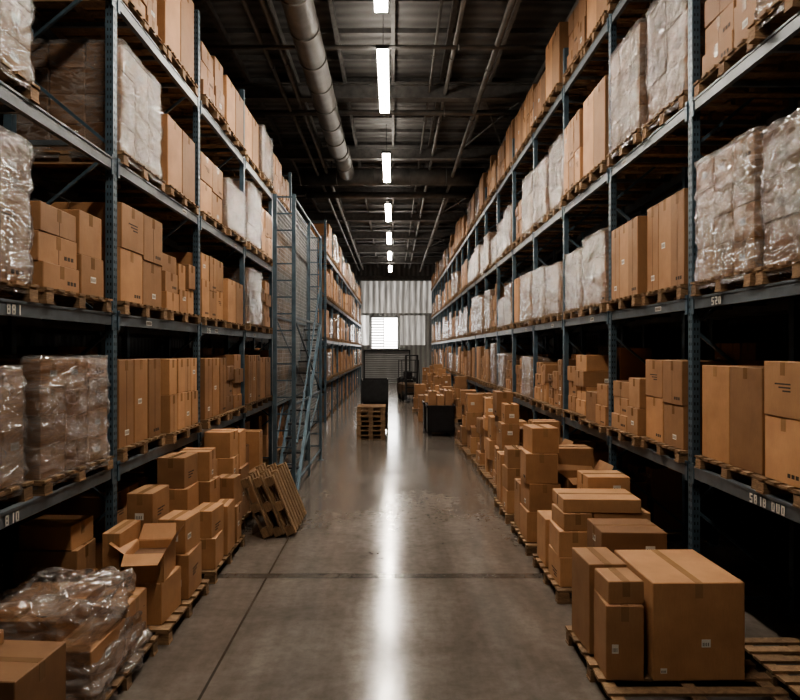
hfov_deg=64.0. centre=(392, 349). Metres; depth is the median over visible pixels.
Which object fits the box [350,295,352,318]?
wooden pallet
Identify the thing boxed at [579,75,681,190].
wooden pallet
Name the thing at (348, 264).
pallet
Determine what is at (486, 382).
cardboard boxes
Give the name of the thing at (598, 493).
wooden pallet
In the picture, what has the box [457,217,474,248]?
wooden pallet
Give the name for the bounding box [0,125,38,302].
pallet
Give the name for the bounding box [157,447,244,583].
wooden pallet
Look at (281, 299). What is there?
wooden pallet
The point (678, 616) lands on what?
wooden pallet
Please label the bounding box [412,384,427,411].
wooden pallet
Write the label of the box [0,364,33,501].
pallet
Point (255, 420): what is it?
wooden pallet
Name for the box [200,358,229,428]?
wooden pallet
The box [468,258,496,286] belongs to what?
pallet
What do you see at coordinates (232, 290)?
wooden pallet
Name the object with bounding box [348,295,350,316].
wooden pallet
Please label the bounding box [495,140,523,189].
wooden pallet
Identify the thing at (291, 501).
wooden pallet
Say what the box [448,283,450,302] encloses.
wooden pallet
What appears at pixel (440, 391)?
bin
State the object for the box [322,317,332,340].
pallet
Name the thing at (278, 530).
wooden pallet
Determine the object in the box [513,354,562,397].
cardboard boxes
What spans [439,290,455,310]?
pallet
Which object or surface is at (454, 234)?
wooden pallet
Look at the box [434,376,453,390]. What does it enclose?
wooden pallet
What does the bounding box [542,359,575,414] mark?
wooden pallet
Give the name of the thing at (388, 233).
ceiling light fixture
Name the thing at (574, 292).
pallet
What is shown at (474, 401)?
wooden pallet
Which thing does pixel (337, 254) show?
pallet
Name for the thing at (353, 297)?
pallet
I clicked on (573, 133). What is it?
wooden pallet
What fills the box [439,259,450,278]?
pallet
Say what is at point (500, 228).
pallet
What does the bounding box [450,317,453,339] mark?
wooden pallet
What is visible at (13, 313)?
rack
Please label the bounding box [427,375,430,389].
wooden pallet
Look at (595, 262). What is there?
pallet
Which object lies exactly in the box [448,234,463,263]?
wooden pallet
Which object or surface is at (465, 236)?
wooden pallet
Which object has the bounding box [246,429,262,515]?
wooden pallet
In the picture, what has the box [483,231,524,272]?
pallet
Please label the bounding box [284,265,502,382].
wall
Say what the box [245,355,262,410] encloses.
wooden pallet
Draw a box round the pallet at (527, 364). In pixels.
[520,356,571,403]
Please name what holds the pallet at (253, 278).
on the rack at (13, 313)
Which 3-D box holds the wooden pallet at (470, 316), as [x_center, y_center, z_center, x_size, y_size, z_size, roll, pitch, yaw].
[3.521,-1.074,25.012,1.220,1.088,1.080,0,0,1]
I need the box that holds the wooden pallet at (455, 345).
[443,345,463,368]
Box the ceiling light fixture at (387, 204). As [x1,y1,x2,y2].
[385,198,390,221]
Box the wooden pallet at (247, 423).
[203,421,249,446]
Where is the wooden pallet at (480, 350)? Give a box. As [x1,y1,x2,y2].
[475,346,489,382]
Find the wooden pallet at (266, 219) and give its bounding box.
[212,208,272,265]
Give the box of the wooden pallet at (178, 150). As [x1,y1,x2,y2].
[76,114,198,214]
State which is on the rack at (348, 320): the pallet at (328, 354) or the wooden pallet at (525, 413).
the pallet at (328, 354)
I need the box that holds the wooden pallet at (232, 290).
[223,278,245,329]
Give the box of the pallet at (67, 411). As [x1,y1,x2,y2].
[0,354,113,495]
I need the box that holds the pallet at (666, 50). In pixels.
[642,0,788,140]
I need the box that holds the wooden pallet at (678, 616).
[565,547,789,699]
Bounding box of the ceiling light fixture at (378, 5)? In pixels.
[373,0,388,11]
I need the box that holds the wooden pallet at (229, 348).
[229,348,260,349]
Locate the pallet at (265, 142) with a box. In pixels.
[223,124,274,192]
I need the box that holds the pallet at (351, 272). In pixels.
[343,272,353,291]
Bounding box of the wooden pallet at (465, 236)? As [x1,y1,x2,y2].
[464,221,484,239]
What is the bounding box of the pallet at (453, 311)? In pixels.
[449,311,454,339]
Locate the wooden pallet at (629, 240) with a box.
[606,216,677,310]
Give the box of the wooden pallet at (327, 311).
[318,309,329,340]
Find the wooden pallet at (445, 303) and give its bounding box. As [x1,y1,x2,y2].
[444,283,446,305]
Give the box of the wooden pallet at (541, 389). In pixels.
[530,354,600,409]
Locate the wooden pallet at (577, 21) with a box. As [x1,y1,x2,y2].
[563,0,608,85]
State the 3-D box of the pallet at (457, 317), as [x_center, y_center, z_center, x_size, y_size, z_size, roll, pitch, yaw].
[3.551,-1.048,29.814,1.221,1.036,1.126,0,0,0]
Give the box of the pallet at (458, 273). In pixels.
[454,271,480,296]
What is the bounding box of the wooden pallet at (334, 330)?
[333,320,336,341]
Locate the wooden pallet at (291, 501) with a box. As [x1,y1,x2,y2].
[264,462,306,535]
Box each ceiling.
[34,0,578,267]
[38,3,573,263]
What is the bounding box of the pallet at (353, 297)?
[353,297,354,319]
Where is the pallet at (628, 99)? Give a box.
[606,18,732,166]
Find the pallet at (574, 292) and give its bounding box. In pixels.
[563,247,583,319]
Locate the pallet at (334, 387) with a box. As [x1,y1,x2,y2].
[333,386,336,411]
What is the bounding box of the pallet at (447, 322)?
[446,321,449,339]
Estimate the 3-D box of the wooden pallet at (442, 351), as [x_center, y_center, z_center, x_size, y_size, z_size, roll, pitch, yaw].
[3.515,0.600,38.308,1.220,1.119,1.080,0,0,1]
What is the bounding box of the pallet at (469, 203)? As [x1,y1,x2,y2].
[466,200,496,234]
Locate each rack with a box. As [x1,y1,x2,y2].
[0,0,291,598]
[0,28,333,472]
[304,219,360,421]
[432,0,799,620]
[453,147,788,546]
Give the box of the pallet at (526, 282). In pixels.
[518,271,532,326]
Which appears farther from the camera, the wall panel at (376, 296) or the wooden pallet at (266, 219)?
the wall panel at (376, 296)
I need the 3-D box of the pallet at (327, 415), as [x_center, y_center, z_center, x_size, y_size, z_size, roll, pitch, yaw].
[-3.097,2.166,24.702,1.099,1.068,1.122,0,0,1]
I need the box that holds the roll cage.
[361,378,387,432]
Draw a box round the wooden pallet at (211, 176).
[147,151,226,233]
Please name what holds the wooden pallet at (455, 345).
on the rack at (691, 311)
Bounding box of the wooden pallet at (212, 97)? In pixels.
[160,41,228,132]
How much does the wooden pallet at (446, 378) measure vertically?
1.695 m
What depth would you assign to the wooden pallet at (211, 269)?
9.81 m
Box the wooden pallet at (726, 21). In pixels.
[693,0,799,97]
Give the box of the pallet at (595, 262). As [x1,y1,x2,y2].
[579,228,671,315]
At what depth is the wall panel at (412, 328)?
51.96 m
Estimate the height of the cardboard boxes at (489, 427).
1.687 m
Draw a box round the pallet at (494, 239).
[490,234,531,268]
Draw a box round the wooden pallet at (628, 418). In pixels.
[606,377,656,446]
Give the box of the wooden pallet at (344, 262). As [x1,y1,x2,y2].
[334,262,346,282]
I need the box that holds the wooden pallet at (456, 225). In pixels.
[454,222,474,252]
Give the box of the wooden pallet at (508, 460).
[493,419,572,523]
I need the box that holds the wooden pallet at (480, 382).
[478,348,490,384]
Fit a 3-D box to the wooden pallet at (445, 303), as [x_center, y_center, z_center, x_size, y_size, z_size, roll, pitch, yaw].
[3.530,-3.132,35.908,1.220,1.264,1.080,0,0,1]
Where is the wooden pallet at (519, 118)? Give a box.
[512,103,548,164]
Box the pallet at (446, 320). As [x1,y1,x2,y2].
[444,320,446,340]
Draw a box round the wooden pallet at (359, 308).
[359,308,360,324]
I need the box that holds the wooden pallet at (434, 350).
[434,350,437,363]
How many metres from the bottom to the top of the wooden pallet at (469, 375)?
1.132 m
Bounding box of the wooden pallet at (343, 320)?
[343,320,345,342]
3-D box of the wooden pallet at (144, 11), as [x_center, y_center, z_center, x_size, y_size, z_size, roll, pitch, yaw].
[-3.374,-4.033,7.206,1.220,0.866,1.231,0,0,1]
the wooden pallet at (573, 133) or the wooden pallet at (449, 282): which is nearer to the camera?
the wooden pallet at (573, 133)
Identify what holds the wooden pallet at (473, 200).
on the rack at (691, 311)
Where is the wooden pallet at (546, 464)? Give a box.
[510,424,613,555]
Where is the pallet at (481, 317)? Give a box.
[477,297,484,334]
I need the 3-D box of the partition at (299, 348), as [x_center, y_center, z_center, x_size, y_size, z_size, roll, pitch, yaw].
[-1.950,-0.050,13.600,0.480,5.500,4.340,0,0,0]
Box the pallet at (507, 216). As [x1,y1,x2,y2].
[502,203,552,256]
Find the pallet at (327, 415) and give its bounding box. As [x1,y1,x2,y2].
[318,392,328,421]
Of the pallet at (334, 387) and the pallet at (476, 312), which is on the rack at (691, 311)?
the pallet at (476, 312)
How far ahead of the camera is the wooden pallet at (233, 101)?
11.24 m
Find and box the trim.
[355,276,431,279]
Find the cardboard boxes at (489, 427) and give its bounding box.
[478,397,526,484]
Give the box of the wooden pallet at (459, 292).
[458,277,484,294]
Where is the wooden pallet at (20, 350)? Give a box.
[0,347,97,357]
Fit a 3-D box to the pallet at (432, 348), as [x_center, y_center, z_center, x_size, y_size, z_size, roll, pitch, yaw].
[3.566,0.508,47.910,1.221,1.304,1.126,0,0,1]
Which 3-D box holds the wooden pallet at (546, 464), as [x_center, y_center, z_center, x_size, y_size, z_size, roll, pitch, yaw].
[2.349,1.870,8.939,1.198,1.660,1.222,0,0,0]
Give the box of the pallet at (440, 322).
[438,322,442,341]
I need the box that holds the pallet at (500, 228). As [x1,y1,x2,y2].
[496,219,542,262]
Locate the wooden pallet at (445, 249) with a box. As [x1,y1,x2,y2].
[442,249,460,271]
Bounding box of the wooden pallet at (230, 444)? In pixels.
[204,428,253,528]
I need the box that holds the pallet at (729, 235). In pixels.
[690,126,791,296]
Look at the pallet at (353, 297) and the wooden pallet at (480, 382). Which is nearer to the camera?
the wooden pallet at (480, 382)
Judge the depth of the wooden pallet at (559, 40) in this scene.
11.71 m
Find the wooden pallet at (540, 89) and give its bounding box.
[530,70,582,132]
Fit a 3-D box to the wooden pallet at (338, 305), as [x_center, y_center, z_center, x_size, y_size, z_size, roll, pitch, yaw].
[-3.024,-2.419,28.498,1.220,0.997,1.156,0,0,-1]
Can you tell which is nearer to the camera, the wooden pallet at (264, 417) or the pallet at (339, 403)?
the wooden pallet at (264, 417)
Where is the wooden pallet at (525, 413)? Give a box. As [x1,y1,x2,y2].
[519,405,545,423]
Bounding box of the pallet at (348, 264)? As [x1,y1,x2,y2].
[340,263,350,286]
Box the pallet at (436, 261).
[435,261,443,283]
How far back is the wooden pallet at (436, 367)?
36.70 m
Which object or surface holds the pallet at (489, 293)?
on the rack at (691, 311)
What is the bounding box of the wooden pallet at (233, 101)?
[178,75,246,155]
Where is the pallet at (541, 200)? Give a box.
[532,155,601,231]
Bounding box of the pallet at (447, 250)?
[445,248,458,268]
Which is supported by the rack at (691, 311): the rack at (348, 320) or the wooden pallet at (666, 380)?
the wooden pallet at (666, 380)
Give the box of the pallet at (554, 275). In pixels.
[543,261,562,322]
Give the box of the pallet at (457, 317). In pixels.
[455,316,458,338]
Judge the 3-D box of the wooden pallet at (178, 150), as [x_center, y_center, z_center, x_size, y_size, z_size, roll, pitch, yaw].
[-3.356,-2.426,8.494,1.220,1.012,1.231,0,0,-1]
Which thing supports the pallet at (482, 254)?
on the rack at (691, 311)
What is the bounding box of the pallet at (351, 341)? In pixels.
[350,324,352,343]
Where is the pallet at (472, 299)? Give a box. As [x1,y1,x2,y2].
[471,297,474,335]
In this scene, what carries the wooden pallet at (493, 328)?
on the rack at (691, 311)
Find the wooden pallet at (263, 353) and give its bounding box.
[238,350,288,392]
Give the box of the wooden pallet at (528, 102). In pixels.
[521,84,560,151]
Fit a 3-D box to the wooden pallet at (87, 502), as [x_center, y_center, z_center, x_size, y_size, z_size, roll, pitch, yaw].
[-3.468,2.117,7.206,1.098,1.167,1.188,0,0,0]
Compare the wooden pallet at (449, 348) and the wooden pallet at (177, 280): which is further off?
the wooden pallet at (449, 348)
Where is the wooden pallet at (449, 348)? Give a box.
[447,346,467,370]
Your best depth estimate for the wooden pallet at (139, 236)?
6.97 m
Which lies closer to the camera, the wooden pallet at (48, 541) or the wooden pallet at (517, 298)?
the wooden pallet at (48, 541)
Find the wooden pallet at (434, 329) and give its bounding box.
[432,326,435,342]
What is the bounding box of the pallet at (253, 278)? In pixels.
[223,266,263,331]
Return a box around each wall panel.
[361,281,431,312]
[361,316,424,344]
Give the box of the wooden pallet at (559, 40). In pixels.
[542,22,595,112]
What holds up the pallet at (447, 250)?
on the rack at (691, 311)
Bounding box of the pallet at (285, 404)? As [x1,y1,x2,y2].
[278,401,287,439]
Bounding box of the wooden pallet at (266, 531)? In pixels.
[241,463,278,538]
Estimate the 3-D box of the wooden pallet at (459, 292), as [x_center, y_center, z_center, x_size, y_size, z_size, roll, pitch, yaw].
[3.568,-3.079,28.708,1.220,1.158,1.080,0,0,0]
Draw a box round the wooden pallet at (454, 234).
[453,234,474,256]
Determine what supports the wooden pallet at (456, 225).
on the rack at (691, 311)
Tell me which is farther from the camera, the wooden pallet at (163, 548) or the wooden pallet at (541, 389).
the wooden pallet at (541, 389)
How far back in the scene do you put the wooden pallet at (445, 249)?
36.78 m
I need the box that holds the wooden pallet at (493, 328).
[488,283,508,332]
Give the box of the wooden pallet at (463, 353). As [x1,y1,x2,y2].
[460,351,467,375]
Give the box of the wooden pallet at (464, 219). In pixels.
[460,215,483,244]
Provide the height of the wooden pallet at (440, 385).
1.506 m
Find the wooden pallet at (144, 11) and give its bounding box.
[30,0,166,54]
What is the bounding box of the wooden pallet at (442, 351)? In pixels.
[442,351,443,368]
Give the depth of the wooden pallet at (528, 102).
14.25 m
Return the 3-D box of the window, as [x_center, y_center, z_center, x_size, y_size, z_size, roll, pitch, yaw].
[-0.675,-1.370,51.930,2.250,2.700,0.100,0,0,0]
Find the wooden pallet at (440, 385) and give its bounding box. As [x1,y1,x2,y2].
[439,377,453,392]
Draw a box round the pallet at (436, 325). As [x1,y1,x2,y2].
[436,325,437,341]
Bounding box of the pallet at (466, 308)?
[463,306,471,336]
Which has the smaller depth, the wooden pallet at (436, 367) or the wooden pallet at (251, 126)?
the wooden pallet at (251, 126)
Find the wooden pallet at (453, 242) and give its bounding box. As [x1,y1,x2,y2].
[450,242,467,259]
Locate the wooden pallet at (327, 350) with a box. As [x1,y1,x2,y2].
[318,349,332,378]
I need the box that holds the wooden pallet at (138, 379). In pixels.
[117,358,165,461]
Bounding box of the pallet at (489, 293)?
[484,289,494,333]
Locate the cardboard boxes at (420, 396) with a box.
[418,394,423,421]
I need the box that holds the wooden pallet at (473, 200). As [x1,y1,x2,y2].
[469,193,496,229]
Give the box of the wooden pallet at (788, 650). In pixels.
[745,638,799,696]
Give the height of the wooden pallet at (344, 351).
1.156 m
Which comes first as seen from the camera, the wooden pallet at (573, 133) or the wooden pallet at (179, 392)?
the wooden pallet at (179, 392)
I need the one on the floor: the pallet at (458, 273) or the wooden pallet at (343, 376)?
the wooden pallet at (343, 376)
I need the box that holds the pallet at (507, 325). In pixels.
[503,283,511,329]
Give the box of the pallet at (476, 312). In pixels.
[474,295,484,334]
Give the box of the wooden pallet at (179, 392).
[148,358,201,443]
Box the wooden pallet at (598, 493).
[532,470,650,603]
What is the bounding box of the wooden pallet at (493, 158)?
[484,155,521,207]
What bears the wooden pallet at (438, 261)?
on the rack at (691, 311)
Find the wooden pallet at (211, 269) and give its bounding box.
[148,252,226,327]
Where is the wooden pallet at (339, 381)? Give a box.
[333,380,340,402]
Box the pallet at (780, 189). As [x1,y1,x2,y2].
[755,108,799,284]
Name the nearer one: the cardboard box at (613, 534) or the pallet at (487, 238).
the cardboard box at (613, 534)
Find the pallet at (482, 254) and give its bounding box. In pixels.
[479,244,511,276]
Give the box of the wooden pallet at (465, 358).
[463,357,467,376]
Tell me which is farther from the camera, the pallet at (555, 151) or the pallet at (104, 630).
the pallet at (555, 151)
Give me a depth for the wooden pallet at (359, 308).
47.63 m
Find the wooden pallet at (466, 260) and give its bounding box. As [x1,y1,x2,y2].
[463,259,492,289]
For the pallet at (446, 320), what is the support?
on the rack at (691, 311)
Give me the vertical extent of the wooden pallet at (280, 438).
1.303 m
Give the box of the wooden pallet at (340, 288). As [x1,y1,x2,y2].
[340,288,342,310]
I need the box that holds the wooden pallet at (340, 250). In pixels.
[339,246,342,276]
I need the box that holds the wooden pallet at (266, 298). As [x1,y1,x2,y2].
[260,281,272,333]
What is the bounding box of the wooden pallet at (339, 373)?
[335,355,340,374]
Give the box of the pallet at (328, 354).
[318,352,331,380]
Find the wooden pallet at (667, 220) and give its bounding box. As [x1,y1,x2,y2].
[641,188,771,305]
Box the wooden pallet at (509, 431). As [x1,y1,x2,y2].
[489,390,522,493]
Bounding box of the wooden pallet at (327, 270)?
[318,269,333,303]
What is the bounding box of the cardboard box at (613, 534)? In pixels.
[587,518,666,552]
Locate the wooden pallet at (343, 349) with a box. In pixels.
[343,349,358,365]
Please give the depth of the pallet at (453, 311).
33.65 m
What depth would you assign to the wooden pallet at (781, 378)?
4.97 m
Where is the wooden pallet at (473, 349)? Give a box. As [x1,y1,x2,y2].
[471,348,474,381]
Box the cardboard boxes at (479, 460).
[471,417,484,470]
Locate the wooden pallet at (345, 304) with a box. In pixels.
[343,294,346,313]
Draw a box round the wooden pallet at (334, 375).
[318,348,335,376]
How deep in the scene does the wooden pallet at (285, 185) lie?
16.88 m
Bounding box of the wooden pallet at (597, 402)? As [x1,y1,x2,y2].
[579,384,608,432]
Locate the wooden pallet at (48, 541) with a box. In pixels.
[13,515,97,583]
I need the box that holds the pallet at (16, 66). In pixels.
[0,0,39,104]
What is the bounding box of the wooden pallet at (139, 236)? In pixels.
[44,202,167,319]
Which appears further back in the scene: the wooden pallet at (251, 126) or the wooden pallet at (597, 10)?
the wooden pallet at (251, 126)
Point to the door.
(377, 363)
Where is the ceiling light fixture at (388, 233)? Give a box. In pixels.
[386,231,391,243]
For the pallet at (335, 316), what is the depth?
27.97 m
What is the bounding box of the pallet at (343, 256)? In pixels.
[333,256,344,279]
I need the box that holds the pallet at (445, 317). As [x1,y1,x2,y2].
[442,316,446,340]
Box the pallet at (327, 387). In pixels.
[318,386,329,416]
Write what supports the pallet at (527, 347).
on the rack at (691, 311)
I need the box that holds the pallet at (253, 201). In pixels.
[191,179,263,257]
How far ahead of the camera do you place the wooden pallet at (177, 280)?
8.43 m
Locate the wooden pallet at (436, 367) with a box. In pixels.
[427,364,441,375]
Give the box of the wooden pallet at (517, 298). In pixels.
[512,275,522,328]
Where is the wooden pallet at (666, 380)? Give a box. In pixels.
[640,360,775,462]
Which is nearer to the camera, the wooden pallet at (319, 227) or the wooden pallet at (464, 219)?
the wooden pallet at (319, 227)
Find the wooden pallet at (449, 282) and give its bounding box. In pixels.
[447,280,450,303]
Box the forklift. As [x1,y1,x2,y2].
[397,355,419,401]
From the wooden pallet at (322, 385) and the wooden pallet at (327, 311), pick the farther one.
the wooden pallet at (322, 385)
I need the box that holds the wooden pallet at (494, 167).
[488,160,521,199]
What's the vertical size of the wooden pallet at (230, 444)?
1.520 m
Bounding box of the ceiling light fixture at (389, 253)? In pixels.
[387,251,391,259]
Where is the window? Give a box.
[371,316,398,349]
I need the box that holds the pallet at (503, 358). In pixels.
[497,352,547,390]
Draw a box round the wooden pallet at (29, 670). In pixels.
[0,629,65,699]
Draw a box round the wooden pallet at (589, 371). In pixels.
[562,348,651,422]
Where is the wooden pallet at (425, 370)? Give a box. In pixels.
[422,367,432,389]
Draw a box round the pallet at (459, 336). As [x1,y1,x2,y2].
[458,310,463,337]
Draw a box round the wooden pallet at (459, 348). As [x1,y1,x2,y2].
[457,347,474,375]
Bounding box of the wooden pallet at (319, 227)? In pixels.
[304,223,332,262]
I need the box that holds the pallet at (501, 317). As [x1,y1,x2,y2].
[497,297,505,331]
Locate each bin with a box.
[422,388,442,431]
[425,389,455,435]
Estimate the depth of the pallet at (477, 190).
22.64 m
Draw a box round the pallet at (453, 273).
[451,272,455,300]
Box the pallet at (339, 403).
[338,383,340,406]
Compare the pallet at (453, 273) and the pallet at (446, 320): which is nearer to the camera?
the pallet at (453, 273)
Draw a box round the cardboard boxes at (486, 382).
[482,349,490,387]
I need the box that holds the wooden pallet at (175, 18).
[131,0,198,96]
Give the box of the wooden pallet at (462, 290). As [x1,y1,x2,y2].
[461,264,488,292]
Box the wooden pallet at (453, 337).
[452,311,458,338]
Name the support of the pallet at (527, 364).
on the rack at (691, 311)
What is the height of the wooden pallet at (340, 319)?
1.173 m
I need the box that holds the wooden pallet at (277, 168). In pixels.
[261,153,284,207]
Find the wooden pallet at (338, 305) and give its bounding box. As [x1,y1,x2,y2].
[318,283,339,307]
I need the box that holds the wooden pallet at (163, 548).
[102,484,208,644]
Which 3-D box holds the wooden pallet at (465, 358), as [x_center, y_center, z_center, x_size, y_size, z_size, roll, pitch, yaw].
[3.538,0.720,26.308,1.220,0.881,1.080,0,0,0]
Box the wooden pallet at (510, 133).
[503,119,540,178]
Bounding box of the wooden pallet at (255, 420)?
[245,415,265,464]
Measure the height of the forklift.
2.440 m
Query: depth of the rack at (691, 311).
8.12 m
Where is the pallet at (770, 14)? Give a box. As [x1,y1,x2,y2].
[747,0,799,43]
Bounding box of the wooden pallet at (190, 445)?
[178,437,202,448]
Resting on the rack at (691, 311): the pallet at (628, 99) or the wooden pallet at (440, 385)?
the pallet at (628, 99)
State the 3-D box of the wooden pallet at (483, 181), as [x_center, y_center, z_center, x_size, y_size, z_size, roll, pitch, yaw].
[3.523,-5.215,21.508,1.220,1.231,1.080,0,0,1]
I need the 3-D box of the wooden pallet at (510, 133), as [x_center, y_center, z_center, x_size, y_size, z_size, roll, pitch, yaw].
[3.585,-5.226,16.708,1.220,1.252,1.080,0,0,0]
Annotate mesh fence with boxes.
[296,209,317,445]
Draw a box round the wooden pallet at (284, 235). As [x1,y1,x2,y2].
[262,235,288,277]
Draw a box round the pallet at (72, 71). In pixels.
[17,37,165,192]
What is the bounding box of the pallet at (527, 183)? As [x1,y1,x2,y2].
[520,170,580,241]
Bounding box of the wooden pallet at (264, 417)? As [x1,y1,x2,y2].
[252,411,268,464]
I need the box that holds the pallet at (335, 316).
[329,313,339,341]
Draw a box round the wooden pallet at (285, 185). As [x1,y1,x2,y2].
[263,175,291,217]
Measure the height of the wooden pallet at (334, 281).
1.055 m
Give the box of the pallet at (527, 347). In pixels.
[489,343,531,389]
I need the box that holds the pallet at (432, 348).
[432,348,442,364]
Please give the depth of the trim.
51.70 m
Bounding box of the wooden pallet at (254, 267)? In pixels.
[229,229,281,273]
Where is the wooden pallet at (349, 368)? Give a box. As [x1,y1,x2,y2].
[348,356,350,370]
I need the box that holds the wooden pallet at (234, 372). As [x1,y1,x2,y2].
[175,348,246,418]
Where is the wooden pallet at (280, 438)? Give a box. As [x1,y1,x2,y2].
[261,406,285,455]
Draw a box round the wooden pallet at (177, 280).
[130,253,200,323]
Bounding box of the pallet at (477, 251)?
[474,244,506,280]
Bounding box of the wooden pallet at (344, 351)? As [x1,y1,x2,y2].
[335,350,346,371]
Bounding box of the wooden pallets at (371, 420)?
[356,404,385,439]
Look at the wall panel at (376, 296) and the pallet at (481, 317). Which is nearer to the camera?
the pallet at (481, 317)
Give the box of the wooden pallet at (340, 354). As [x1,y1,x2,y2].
[335,352,343,373]
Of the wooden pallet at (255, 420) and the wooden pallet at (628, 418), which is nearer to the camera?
the wooden pallet at (628, 418)
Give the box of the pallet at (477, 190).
[474,183,502,222]
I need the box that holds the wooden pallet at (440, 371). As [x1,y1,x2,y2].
[431,369,445,389]
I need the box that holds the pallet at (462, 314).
[460,312,464,337]
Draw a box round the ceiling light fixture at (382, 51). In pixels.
[376,45,389,112]
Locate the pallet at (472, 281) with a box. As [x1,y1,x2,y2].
[470,252,502,284]
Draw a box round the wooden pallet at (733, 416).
[694,365,781,489]
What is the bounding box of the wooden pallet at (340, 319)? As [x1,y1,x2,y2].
[338,318,343,342]
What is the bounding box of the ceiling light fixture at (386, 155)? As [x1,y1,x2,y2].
[382,124,390,181]
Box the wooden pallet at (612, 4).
[607,0,651,13]
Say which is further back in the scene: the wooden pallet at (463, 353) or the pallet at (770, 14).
the wooden pallet at (463, 353)
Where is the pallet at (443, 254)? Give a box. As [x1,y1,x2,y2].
[442,254,450,273]
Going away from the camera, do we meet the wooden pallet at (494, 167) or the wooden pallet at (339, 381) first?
the wooden pallet at (494, 167)
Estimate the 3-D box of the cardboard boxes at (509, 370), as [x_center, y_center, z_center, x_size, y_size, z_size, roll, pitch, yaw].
[3.574,0.632,16.708,1.220,1.056,1.080,0,0,0]
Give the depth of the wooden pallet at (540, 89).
13.00 m
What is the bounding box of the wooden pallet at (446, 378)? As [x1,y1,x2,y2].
[443,375,454,404]
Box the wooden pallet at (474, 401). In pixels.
[462,393,482,459]
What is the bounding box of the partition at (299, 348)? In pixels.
[273,194,323,492]
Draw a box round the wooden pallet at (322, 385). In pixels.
[322,385,330,413]
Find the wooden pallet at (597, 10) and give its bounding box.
[583,0,647,56]
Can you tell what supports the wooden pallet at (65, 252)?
on the rack at (13, 313)
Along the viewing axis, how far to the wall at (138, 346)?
19.97 m
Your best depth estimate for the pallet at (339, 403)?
31.04 m
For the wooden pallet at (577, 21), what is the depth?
10.62 m
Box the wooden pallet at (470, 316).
[466,308,471,336]
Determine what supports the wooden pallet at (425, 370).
on the floor
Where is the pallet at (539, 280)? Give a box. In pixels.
[531,265,550,324]
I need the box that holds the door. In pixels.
[364,350,409,382]
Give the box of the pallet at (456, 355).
[456,355,457,374]
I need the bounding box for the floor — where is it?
[0,383,799,699]
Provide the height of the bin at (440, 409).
1.424 m
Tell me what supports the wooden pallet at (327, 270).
on the rack at (348, 320)
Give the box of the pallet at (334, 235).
[318,234,337,266]
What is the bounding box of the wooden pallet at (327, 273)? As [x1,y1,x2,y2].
[318,271,330,300]
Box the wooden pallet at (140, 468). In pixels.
[130,449,181,471]
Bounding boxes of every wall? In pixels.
[0,182,281,356]
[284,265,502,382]
[506,111,782,359]
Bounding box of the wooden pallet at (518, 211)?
[511,199,562,249]
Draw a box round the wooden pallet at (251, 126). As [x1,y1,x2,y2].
[202,105,260,177]
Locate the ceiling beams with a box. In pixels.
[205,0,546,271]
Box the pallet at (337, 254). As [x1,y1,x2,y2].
[318,242,339,270]
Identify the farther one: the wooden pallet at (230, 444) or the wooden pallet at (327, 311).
the wooden pallet at (327, 311)
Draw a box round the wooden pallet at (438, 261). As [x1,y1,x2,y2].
[436,261,446,282]
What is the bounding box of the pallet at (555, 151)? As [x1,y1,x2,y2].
[546,133,620,220]
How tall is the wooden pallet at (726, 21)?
1.245 m
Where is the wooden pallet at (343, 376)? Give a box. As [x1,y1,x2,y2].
[338,376,348,397]
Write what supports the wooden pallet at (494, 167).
on the rack at (691, 311)
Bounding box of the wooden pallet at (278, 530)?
[252,462,289,537]
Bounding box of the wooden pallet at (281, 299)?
[281,299,288,335]
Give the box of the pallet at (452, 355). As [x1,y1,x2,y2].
[450,353,454,372]
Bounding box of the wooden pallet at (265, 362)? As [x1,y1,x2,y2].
[260,357,272,402]
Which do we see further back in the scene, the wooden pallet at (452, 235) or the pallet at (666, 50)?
the wooden pallet at (452, 235)
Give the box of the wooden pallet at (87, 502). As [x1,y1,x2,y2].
[17,477,147,584]
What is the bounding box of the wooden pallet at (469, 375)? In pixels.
[466,351,471,379]
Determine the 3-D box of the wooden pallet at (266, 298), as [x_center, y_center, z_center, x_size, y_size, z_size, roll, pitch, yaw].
[-3.327,-1.010,14.094,1.220,1.280,1.231,0,0,-1]
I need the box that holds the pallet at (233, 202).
[162,177,247,246]
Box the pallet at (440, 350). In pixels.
[440,350,443,363]
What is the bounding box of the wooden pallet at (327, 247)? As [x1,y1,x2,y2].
[304,228,329,258]
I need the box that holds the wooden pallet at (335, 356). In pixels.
[334,356,337,375]
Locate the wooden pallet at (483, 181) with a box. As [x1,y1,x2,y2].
[478,172,505,215]
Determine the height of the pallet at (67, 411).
1.128 m
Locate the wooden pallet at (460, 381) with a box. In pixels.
[442,376,466,422]
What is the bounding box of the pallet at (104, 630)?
[0,566,157,699]
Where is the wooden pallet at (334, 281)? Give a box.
[322,279,337,305]
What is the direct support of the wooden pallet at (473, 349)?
on the rack at (691, 311)
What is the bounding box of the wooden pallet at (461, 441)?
[455,389,492,449]
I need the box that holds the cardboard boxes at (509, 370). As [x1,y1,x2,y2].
[503,354,542,391]
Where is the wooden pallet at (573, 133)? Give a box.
[560,108,647,206]
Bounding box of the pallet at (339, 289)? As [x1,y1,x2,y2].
[318,285,340,309]
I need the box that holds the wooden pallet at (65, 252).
[0,201,112,311]
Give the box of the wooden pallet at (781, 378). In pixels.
[755,361,799,508]
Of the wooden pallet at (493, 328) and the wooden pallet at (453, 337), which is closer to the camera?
the wooden pallet at (493, 328)
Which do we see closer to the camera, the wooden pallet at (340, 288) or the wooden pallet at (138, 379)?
the wooden pallet at (138, 379)

